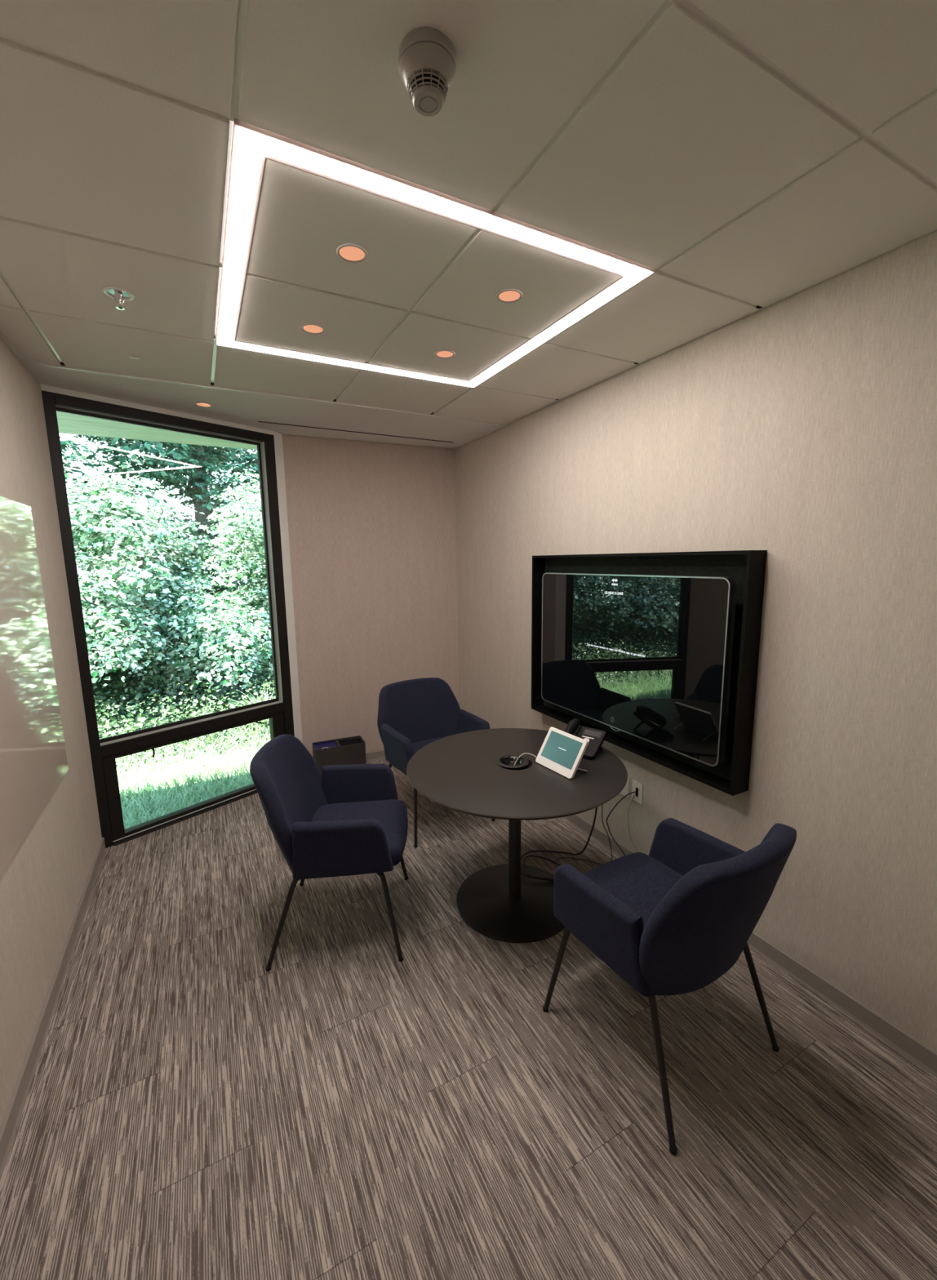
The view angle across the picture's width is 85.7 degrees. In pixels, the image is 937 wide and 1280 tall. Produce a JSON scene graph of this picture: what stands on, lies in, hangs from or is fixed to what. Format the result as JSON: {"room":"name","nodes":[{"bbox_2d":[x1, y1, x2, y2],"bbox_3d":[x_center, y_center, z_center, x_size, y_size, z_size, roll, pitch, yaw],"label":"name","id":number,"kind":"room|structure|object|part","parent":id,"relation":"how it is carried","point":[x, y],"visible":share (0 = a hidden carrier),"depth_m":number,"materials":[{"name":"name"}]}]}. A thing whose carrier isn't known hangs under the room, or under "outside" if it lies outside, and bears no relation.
{"room":"office","nodes":[
{"label":"office","id":0,"kind":"room"},
{"bbox_2d":[0,337,102,1127],"bbox_3d":[-1.165,0.228,0.734,0.160,2.850,4.655,-5,10,-27],"label":"wall","id":1,"kind":"structure","parent":0,"point":[42,886],"depth_m":2.16,"materials":[{"name":"beige paint"}]},
{"bbox_2d":[0,495,68,878],"bbox_3d":[-1.441,0.142,1.436,0.014,1.202,1.922,-5,10,-27],"label":"whiteboard","id":2,"kind":"object","parent":1,"relation":"attached to","point":[33,762],"visible":1,"depth_m":1.91,"materials":[{"name":"beige glass"}]},
{"bbox_2d":[0,837,106,1180],"bbox_3d":[-1.088,1.487,1.006,0.015,0.075,4.487,-5,10,-27],"label":"baseboard","id":3,"kind":"structure","parent":1,"relation":"attached to","point":[12,1115],"depth_m":1.78,"materials":[{"name":"grey"}]},
{"bbox_2d":[40,384,273,435],"bbox_3d":[-1.863,-1.458,3.034,0.120,0.217,1.405,7,12,39],"label":"trim","id":4,"kind":"structure","parent":1,"relation":"attached to","point":[45,388],"depth_m":2.95,"materials":[{"name":"white paint"}]},
{"bbox_2d":[56,411,257,449],"bbox_3d":[-1.958,-1.642,3.454,14.000,0.280,1.700,-5,10,-27],"label":"soffit","id":5,"kind":"object","parent":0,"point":[68,423],"depth_m":3.75,"materials":[{"name":"concrete"}]},
{"bbox_2d":[282,434,459,755],"bbox_3d":[-0.703,-0.321,4.183,1.490,2.850,0.148,-5,10,-24],"label":"wall","id":6,"kind":"structure","parent":0,"point":[372,525],"depth_m":4.04,"materials":[{"name":"beige paint"}]},
{"bbox_2d":[41,390,294,848],"bbox_3d":[-1.786,-0.107,3.283,0.145,2.535,1.272,7,12,39],"label":"window","id":7,"kind":"structure","parent":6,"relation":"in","point":[104,752],"depth_m":3.15,"materials":[{"name":"brown metal"}]},
{"bbox_3d":[-1.952,0.691,3.112,0.041,0.063,0.044,7,12,39],"label":"handle","id":8,"kind":"part","parent":7,"relation":"part of","materials":[{"name":"brown metal"}]},
{"bbox_3d":[-1.776,0.867,3.423,0.056,0.528,1.146,7,12,39],"label":"hopper sash","id":9,"kind":"part","parent":7,"relation":"part of","materials":[{"name":"brown metal"}]},
{"bbox_3d":[-1.517,0.591,3.627,0.090,0.036,0.032,-4,10,-21],"label":"handle","id":10,"kind":"part","parent":7,"relation":"part of","materials":[{"name":"brown metal"}]},
{"bbox_2d":[273,431,302,743],"bbox_3d":[-1.379,-0.258,3.841,0.111,2.850,0.204,1,9,11],"label":"trim","id":11,"kind":"structure","parent":6,"relation":"attached to","point":[278,446],"depth_m":3.75,"materials":[{"name":"white paint"}]},
{"bbox_2d":[365,749,385,761],"bbox_3d":[-0.696,0.966,4.293,1.338,0.075,0.015,-5,10,-24],"label":"baseboard","id":12,"kind":"structure","parent":6,"relation":"attached to","point":[380,754],"depth_m":4.25,"materials":[{"name":"grey"}]},
{"bbox_2d":[0,758,936,1279],"bbox_3d":[-0.094,1.432,1.841,2.874,0.100,5.270,-5,10,-27],"label":"floor","id":13,"kind":"structure","parent":0,"point":[345,1108],"depth_m":1.55,"materials":[{"name":"carpet"}]},
{"bbox_2d":[249,734,408,971],"bbox_3d":[-0.598,0.884,2.299,0.641,0.851,0.618,-1,9,-4],"label":"upholstered armchair","id":14,"kind":"object","parent":13,"relation":"on","point":[345,820],"visible":1,"depth_m":2.16,"materials":[{"name":"blue fabric"}]},
{"bbox_3d":[-0.727,1.148,2.098,0.237,0.391,0.055,-8,11,-38],"label":"leg","id":15,"kind":"part","parent":14,"relation":"part of","materials":[{"name":"black metal"}]},
{"bbox_3d":[-0.796,0.707,2.256,0.250,0.481,0.610,-1,9,-4],"label":"backrest","id":16,"kind":"part","parent":14,"relation":"part of","materials":[{"name":"blue fabric"}]},
{"bbox_3d":[-0.510,0.836,2.029,0.404,0.251,0.088,-1,9,-4],"label":"armrest","id":17,"kind":"part","parent":14,"relation":"part of","materials":[{"name":"blue fabric"}]},
{"bbox_3d":[-0.508,0.878,2.305,0.460,0.107,0.484,-1,9,-4],"label":"seat","id":18,"kind":"part","parent":14,"relation":"part of","materials":[{"name":"blue fabric"}]},
{"bbox_3d":[-0.551,0.754,2.551,0.404,0.251,0.088,-1,9,-4],"label":"armrest","id":19,"kind":"part","parent":14,"relation":"part of","materials":[{"name":"blue fabric"}]},
{"bbox_3d":[-0.363,1.138,2.133,0.199,0.388,0.037,6,11,38],"label":"leg","id":20,"kind":"part","parent":14,"relation":"part of","materials":[{"name":"black metal"}]},
{"bbox_3d":[-0.397,1.070,2.568,0.037,0.388,0.199,8,12,43],"label":"leg","id":21,"kind":"part","parent":14,"relation":"part of","materials":[{"name":"black metal"}]},
{"bbox_2d":[311,735,366,775],"bbox_3d":[-1.005,0.927,3.938,0.374,0.268,0.176,-5,10,-24],"label":"recycling bin","id":22,"kind":"object","parent":13,"relation":"on","point":[348,750],"visible":0.64,"depth_m":3.88,"materials":[{"name":"grey"}]},
{"bbox_2d":[377,677,494,848],"bbox_3d":[-0.232,0.727,3.272,0.618,0.851,0.641,-6,10,-31],"label":"upholstered armchair","id":23,"kind":"object","parent":13,"relation":"on","point":[413,714],"visible":0.66,"depth_m":3.38,"materials":[{"name":"blue fabric"}]},
{"bbox_3d":[-0.422,0.672,3.062,0.088,0.251,0.404,-6,10,-31],"label":"armrest","id":24,"kind":"part","parent":23,"relation":"part of","materials":[{"name":"blue fabric"}]},
{"bbox_3d":[-0.303,1.000,3.011,0.037,0.388,0.199,1,9,11],"label":"leg","id":25,"kind":"part","parent":23,"relation":"part of","materials":[{"name":"black metal"}]},
{"bbox_3d":[-0.338,0.519,3.407,0.610,0.481,0.250,-6,10,-31],"label":"backrest","id":26,"kind":"part","parent":23,"relation":"part of","materials":[{"name":"blue fabric"}]},
{"bbox_3d":[-0.185,0.734,3.195,0.484,0.107,0.460,-6,10,-31],"label":"seat","id":27,"kind":"part","parent":23,"relation":"part of","materials":[{"name":"blue fabric"}]},
{"bbox_3d":[0.028,0.623,3.338,0.088,0.251,0.404,-6,10,-31],"label":"armrest","id":28,"kind":"part","parent":23,"relation":"part of","materials":[{"name":"blue fabric"}]},
{"bbox_2d":[406,728,627,942],"bbox_3d":[0.223,0.924,2.428,1.010,0.711,1.010,-5,10,-27],"label":"round table","id":29,"kind":"object","parent":13,"relation":"on","point":[473,772],"visible":0.95,"depth_m":2.31,"materials":[{"name":"grey wood"}]},
{"bbox_2d":[499,755,525,768],"bbox_3d":[0.209,0.584,2.397,0.127,0.025,0.127,-5,10,-27],"label":"cable grommet","id":30,"kind":"object","parent":29,"relation":"on","point":[505,762],"depth_m":2.42,"materials":[{"name":"black plastic"}]},
{"bbox_2d":[513,752,537,765],"bbox_3d":[0.270,0.566,2.397,0.119,0.053,0.027,-2,9,-6],"label":"cable","id":31,"kind":"object","parent":29,"relation":"on","point":[525,753],"visible":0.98,"depth_m":2.40,"materials":[{"name":"grey plastic"}]},
{"bbox_2d":[520,807,597,880],"bbox_3d":[0.441,0.908,2.614,0.329,0.675,0.433,-2,9,-7],"label":"power cable","id":32,"kind":"object","parent":29,"relation":"hanging from","point":[528,875],"visible":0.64,"depth_m":2.69,"materials":[{"name":"black plastic"}]},
{"bbox_2d":[535,726,588,779],"bbox_3d":[0.427,0.508,2.304,0.122,0.160,0.240,-6,11,-32],"label":"panel","id":33,"kind":"object","parent":29,"relation":"on","point":[562,752],"visible":1,"depth_m":2.28,"materials":[{"name":"white plastic"}]},
{"bbox_2d":[552,804,612,865],"bbox_3d":[0.636,0.899,2.655,0.198,0.681,0.341,-8,12,-39],"label":"cable","id":34,"kind":"object","parent":29,"relation":"hanging from","point":[602,804],"visible":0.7,"depth_m":2.55,"materials":[{"name":"grey plastic"}]},
{"bbox_2d":[564,718,606,759],"bbox_3d":[0.552,0.483,2.486,0.196,0.145,0.183,6,11,38],"label":"desk phone","id":35,"kind":"object","parent":29,"relation":"on","point":[595,738],"visible":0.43,"depth_m":2.49,"materials":[{"name":"black plastic"}]},
{"bbox_2d":[542,817,796,1155],"bbox_3d":[0.667,0.961,1.710,0.618,0.851,0.641,-6,11,-32],"label":"upholstered armchair","id":36,"kind":"object","parent":13,"relation":"on","point":[673,919],"visible":1,"depth_m":1.47,"materials":[{"name":"blue fabric"}]},
{"bbox_3d":[0.368,1.180,1.809,0.199,0.388,0.037,2,9,15],"label":"leg","id":37,"kind":"part","parent":36,"relation":"part of","materials":[{"name":"black metal"}]},
{"bbox_3d":[0.406,0.889,1.614,0.088,0.251,0.404,-6,11,-32],"label":"armrest","id":38,"kind":"part","parent":36,"relation":"part of","materials":[{"name":"blue fabric"}]},
{"bbox_3d":[0.619,0.945,1.785,0.484,0.107,0.460,-6,11,-32],"label":"seat","id":39,"kind":"part","parent":36,"relation":"part of","materials":[{"name":"blue fabric"}]},
{"bbox_3d":[0.558,1.226,1.500,0.055,0.391,0.237,0,9,2],"label":"leg","id":40,"kind":"part","parent":36,"relation":"part of","materials":[{"name":"black metal"}]},
{"bbox_3d":[0.853,0.840,1.894,0.088,0.251,0.404,-6,11,-32],"label":"armrest","id":41,"kind":"part","parent":36,"relation":"part of","materials":[{"name":"blue fabric"}]},
{"bbox_3d":[0.770,0.802,1.518,0.610,0.481,0.250,-6,11,-32],"label":"backrest","id":42,"kind":"part","parent":36,"relation":"part of","materials":[{"name":"blue fabric"}]},
{"bbox_3d":[0.943,1.183,1.741,0.237,0.391,0.055,3,10,23],"label":"leg","id":43,"kind":"part","parent":36,"relation":"part of","materials":[{"name":"black metal"}]},
{"bbox_2d":[0,0,936,448],"bbox_3d":[-0.144,-1.268,1.438,2.880,0.239,5.320,-5,10,-27],"label":"ceiling","id":44,"kind":"structure","parent":0,"point":[753,155],"depth_m":1.24,"materials":[{"name":"white"}]},
{"bbox_2d":[102,285,134,310],"bbox_3d":[-1.196,-1.164,1.732,0.092,0.056,0.092,-5,10,-27],"label":"sprinkler head","id":45,"kind":"object","parent":44,"relation":"attached to","point":[117,293],"visible":1,"depth_m":1.73},
{"bbox_2d":[107,288,128,297],"bbox_3d":[-1.196,-1.187,1.728,0.060,0.002,0.060,3,10,23],"label":"cup","id":46,"kind":"object","parent":45,"relation":"on","point":[121,293],"depth_m":1.72,"materials":[{"name":"silver metal"}]},
{"bbox_2d":[128,355,140,359],"bbox_3d":[-1.495,-1.265,2.263,0.042,0.008,0.042,-5,10,-27],"label":"cap","id":47,"kind":"object","parent":44,"relation":"attached to","point":[132,357],"visible":1,"depth_m":2.26,"materials":[{"name":"white paint"}]},
{"bbox_2d":[195,402,212,407],"bbox_3d":[-1.540,-1.369,2.939,0.092,0.007,0.092,-5,10,-27],"label":"recessed light","id":48,"kind":"object","parent":44,"relation":"in","point":[199,404],"visible":1,"depth_m":2.93,"materials":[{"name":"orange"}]},
{"bbox_2d":[301,323,324,334],"bbox_3d":[-0.618,-1.240,2.012,0.092,0.007,0.092,-5,10,-27],"label":"recessed light","id":49,"kind":"object","parent":44,"relation":"in","point":[311,328],"visible":1,"depth_m":2.01,"materials":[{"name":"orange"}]},
{"bbox_2d":[336,244,367,262],"bbox_3d":[-0.351,-1.167,1.524,0.092,0.007,0.092,-5,10,-27],"label":"recessed light","id":50,"kind":"object","parent":44,"relation":"in","point":[352,253],"visible":1,"depth_m":1.52,"materials":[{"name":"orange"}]},
{"bbox_2d":[257,420,454,443],"bbox_3d":[-0.746,-1.500,3.630,1.424,0.026,0.038,-5,10,-27],"label":"ceiling vent","id":51,"kind":"object","parent":44,"relation":"in","point":[259,421],"visible":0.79,"depth_m":3.59,"materials":[{"name":"black metal"}]},
{"bbox_2d":[398,26,456,116],"bbox_3d":[-0.076,-1.039,0.938,0.107,0.079,0.107,-5,10,-27],"label":"smoke detector","id":52,"kind":"object","parent":44,"relation":"attached to","point":[427,60],"visible":1,"depth_m":0.91,"materials":[{"name":"grey plastic"}]},
{"bbox_2d":[215,117,655,387],"bbox_3d":[-0.233,-1.230,1.890,1.246,0.018,1.232,-5,10,-27],"label":"recessed light","id":53,"kind":"object","parent":44,"relation":"in","point":[251,144],"visible":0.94,"depth_m":1.41,"materials":[{"name":"white plastic"}]},
{"bbox_2d":[434,349,455,358],"bbox_3d":[-0.106,-1.288,2.274,0.092,0.007,0.092,-5,10,-27],"label":"recessed light","id":54,"kind":"object","parent":44,"relation":"in","point":[443,353],"visible":1,"depth_m":2.27,"materials":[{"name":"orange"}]},
{"bbox_3d":[0.091,-1.101,1.070,2.592,0.017,4.174,-5,10,-27],"label":"edge trim","id":55,"kind":"part","parent":44,"relation":"part of","materials":[{"name":"white paint"}]},
{"bbox_2d":[496,288,522,302],"bbox_3d":[0.144,-1.213,1.781,0.092,0.007,0.092,-5,10,-27],"label":"recessed light","id":56,"kind":"object","parent":44,"relation":"in","point":[507,295],"visible":1,"depth_m":1.78,"materials":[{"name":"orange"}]},
{"bbox_2d":[455,230,936,1051],"bbox_3d":[1.116,-0.039,2.240,0.120,2.850,5.220,-5,10,-27],"label":"wall","id":57,"kind":"structure","parent":0,"point":[801,428],"depth_m":1.88,"materials":[{"name":"beige paint"}]},
{"bbox_2d":[619,777,629,797],"bbox_3d":[0.850,0.797,2.763,0.008,0.114,0.070,-5,10,-27],"label":"wall outlet","id":58,"kind":"object","parent":57,"relation":"attached to","point":[625,790],"visible":0.48,"depth_m":2.75,"materials":[{"name":"white plastic"}]},
{"bbox_2d":[631,779,643,804],"bbox_3d":[0.894,0.806,2.681,0.007,0.114,0.070,-5,10,-27],"label":"wall outlet","id":59,"kind":"object","parent":57,"relation":"attached to","point":[637,786],"visible":1,"depth_m":2.67,"materials":[{"name":"white plastic"}]},
{"bbox_2d":[606,791,635,855],"bbox_3d":[0.860,1.029,2.628,0.116,0.428,0.344,-4,9,-17],"label":"cable","id":60,"kind":"object","parent":59,"relation":"attached to","point":[635,791],"visible":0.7,"depth_m":2.73,"materials":[{"name":"black plastic"}]},
{"bbox_2d":[627,795,638,852],"bbox_3d":[0.927,1.055,2.542,0.047,0.400,0.421,-3,9,-13],"label":"cable","id":61,"kind":"object","parent":59,"relation":"hanging from","point":[633,795],"visible":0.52,"depth_m":2.71,"materials":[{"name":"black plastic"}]},
{"bbox_2d":[635,787,638,796],"bbox_3d":[0.894,0.806,2.679,0.005,0.048,0.018,-5,10,-27],"label":"socket","id":62,"kind":"object","parent":59,"relation":"attached to","point":[637,788],"depth_m":2.68,"materials":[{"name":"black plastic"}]},
{"bbox_2d":[531,550,767,795],"bbox_3d":[0.787,0.051,2.647,0.102,0.993,1.436,-5,10,-27],"label":"housing","id":63,"kind":"object","parent":57,"relation":"attached to","point":[747,568],"visible":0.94,"depth_m":2.21,"materials":[{"name":"black metal"}]},
{"bbox_2d":[541,573,737,766],"bbox_3d":[0.789,0.068,2.618,0.100,0.810,1.243,-5,10,-27],"label":"wall display","id":64,"kind":"object","parent":63,"relation":"attached to","point":[646,657],"visible":1,"depth_m":2.41,"materials":[{"name":"black glass"}]},
{"bbox_2d":[562,813,936,1077],"bbox_3d":[1.077,1.240,2.403,0.015,0.075,4.965,-5,10,-27],"label":"baseboard","id":65,"kind":"structure","parent":57,"relation":"attached to","point":[925,1056],"depth_m":1.88,"materials":[{"name":"grey"}]},
{"label":"outside","id":66,"kind":"structure","parent":0,"visible":0},
{"bbox_2d":[81,573,275,827],"bbox_3d":[-6.354,-0.691,12.056,28.000,1.440,20.800,-5,10,-27],"label":"ground","id":67,"kind":"structure","parent":66,"point":[222,588],"depth_m":6.37,"materials":[{"name":"green plant"}]},
{"bbox_2d":[59,434,173,566],"bbox_3d":[-7.975,-5.032,8.559,5.475,8.836,5.452,0,9,2],"label":"broadleaf tree","id":68,"kind":"object","parent":67,"relation":"on","point":[64,442],"visible":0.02,"depth_m":8.12,"materials":[{"name":"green plant"}]},
{"bbox_2d":[81,599,165,685],"bbox_3d":[-4.390,0.179,5.973,1.458,1.587,1.619,-1,9,-4],"label":"leafy bush","id":69,"kind":"object","parent":67,"relation":"on","point":[113,662],"visible":0.3,"depth_m":5.72,"materials":[{"name":"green plant"}]},
{"bbox_2d":[62,450,268,683],"bbox_3d":[-4.507,-0.898,6.991,3.239,3.079,3.650,-3,9,-16],"label":"broadleaf tree","id":70,"kind":"object","parent":67,"relation":"on","point":[128,525],"visible":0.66,"depth_m":6.23,"materials":[{"name":"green plant"}]},
{"bbox_2d":[76,435,264,586],"bbox_3d":[-5.609,-5.652,10.281,5.170,9.263,5.183,6,11,36],"label":"broadleaf tree","id":71,"kind":"object","parent":67,"relation":"on","point":[203,460],"visible":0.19,"depth_m":9.51,"materials":[{"name":"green plant"}]},
{"bbox_2d":[91,582,275,772],"bbox_3d":[-3.870,-0.008,7.410,12.052,1.494,6.338,-5,10,-27],"label":"undergrowth","id":72,"kind":"object","parent":67,"relation":"on","point":[206,708],"visible":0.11,"depth_m":5.68,"materials":[{"name":"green plant"}]},
{"bbox_2d":[115,723,270,829],"bbox_3d":[-2.483,1.119,4.311,5.977,0.174,2.426,-5,10,-27],"label":"grass","id":73,"kind":"structure","parent":67,"relation":"on","point":[135,777],"depth_m":4.23,"materials":[{"name":"green plant"}]},
{"bbox_2d":[128,591,273,695],"bbox_3d":[-3.374,0.067,6.740,1.921,1.502,1.480,3,10,21],"label":"leafy bush","id":74,"kind":"object","parent":67,"relation":"on","point":[175,664],"visible":0.86,"depth_m":6.30,"materials":[{"name":"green plant"}]},
{"bbox_2d":[211,676,243,703],"bbox_3d":[-3.080,0.675,6.454,0.372,0.433,0.302,-5,10,-27],"label":"leafy bush","id":75,"kind":"object","parent":67,"relation":"on","point":[233,688],"visible":0.26,"depth_m":6.36,"materials":[{"name":"green plant"}]},
{"bbox_2d":[205,468,271,656],"bbox_3d":[-2.873,-1.242,7.970,2.798,3.314,2.819,-2,9,-11],"label":"broadleaf tree","id":76,"kind":"object","parent":67,"relation":"on","point":[249,561],"visible":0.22,"depth_m":7.38,"materials":[{"name":"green plant"}]},
{"bbox_2d":[231,691,275,727],"bbox_3d":[-2.213,0.782,5.532,0.862,0.396,0.778,4,10,27],"label":"grass tuft","id":77,"kind":"object","parent":67,"relation":"on","point":[265,720],"visible":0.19,"depth_m":5.52,"materials":[{"name":"green plant"}]}
]}

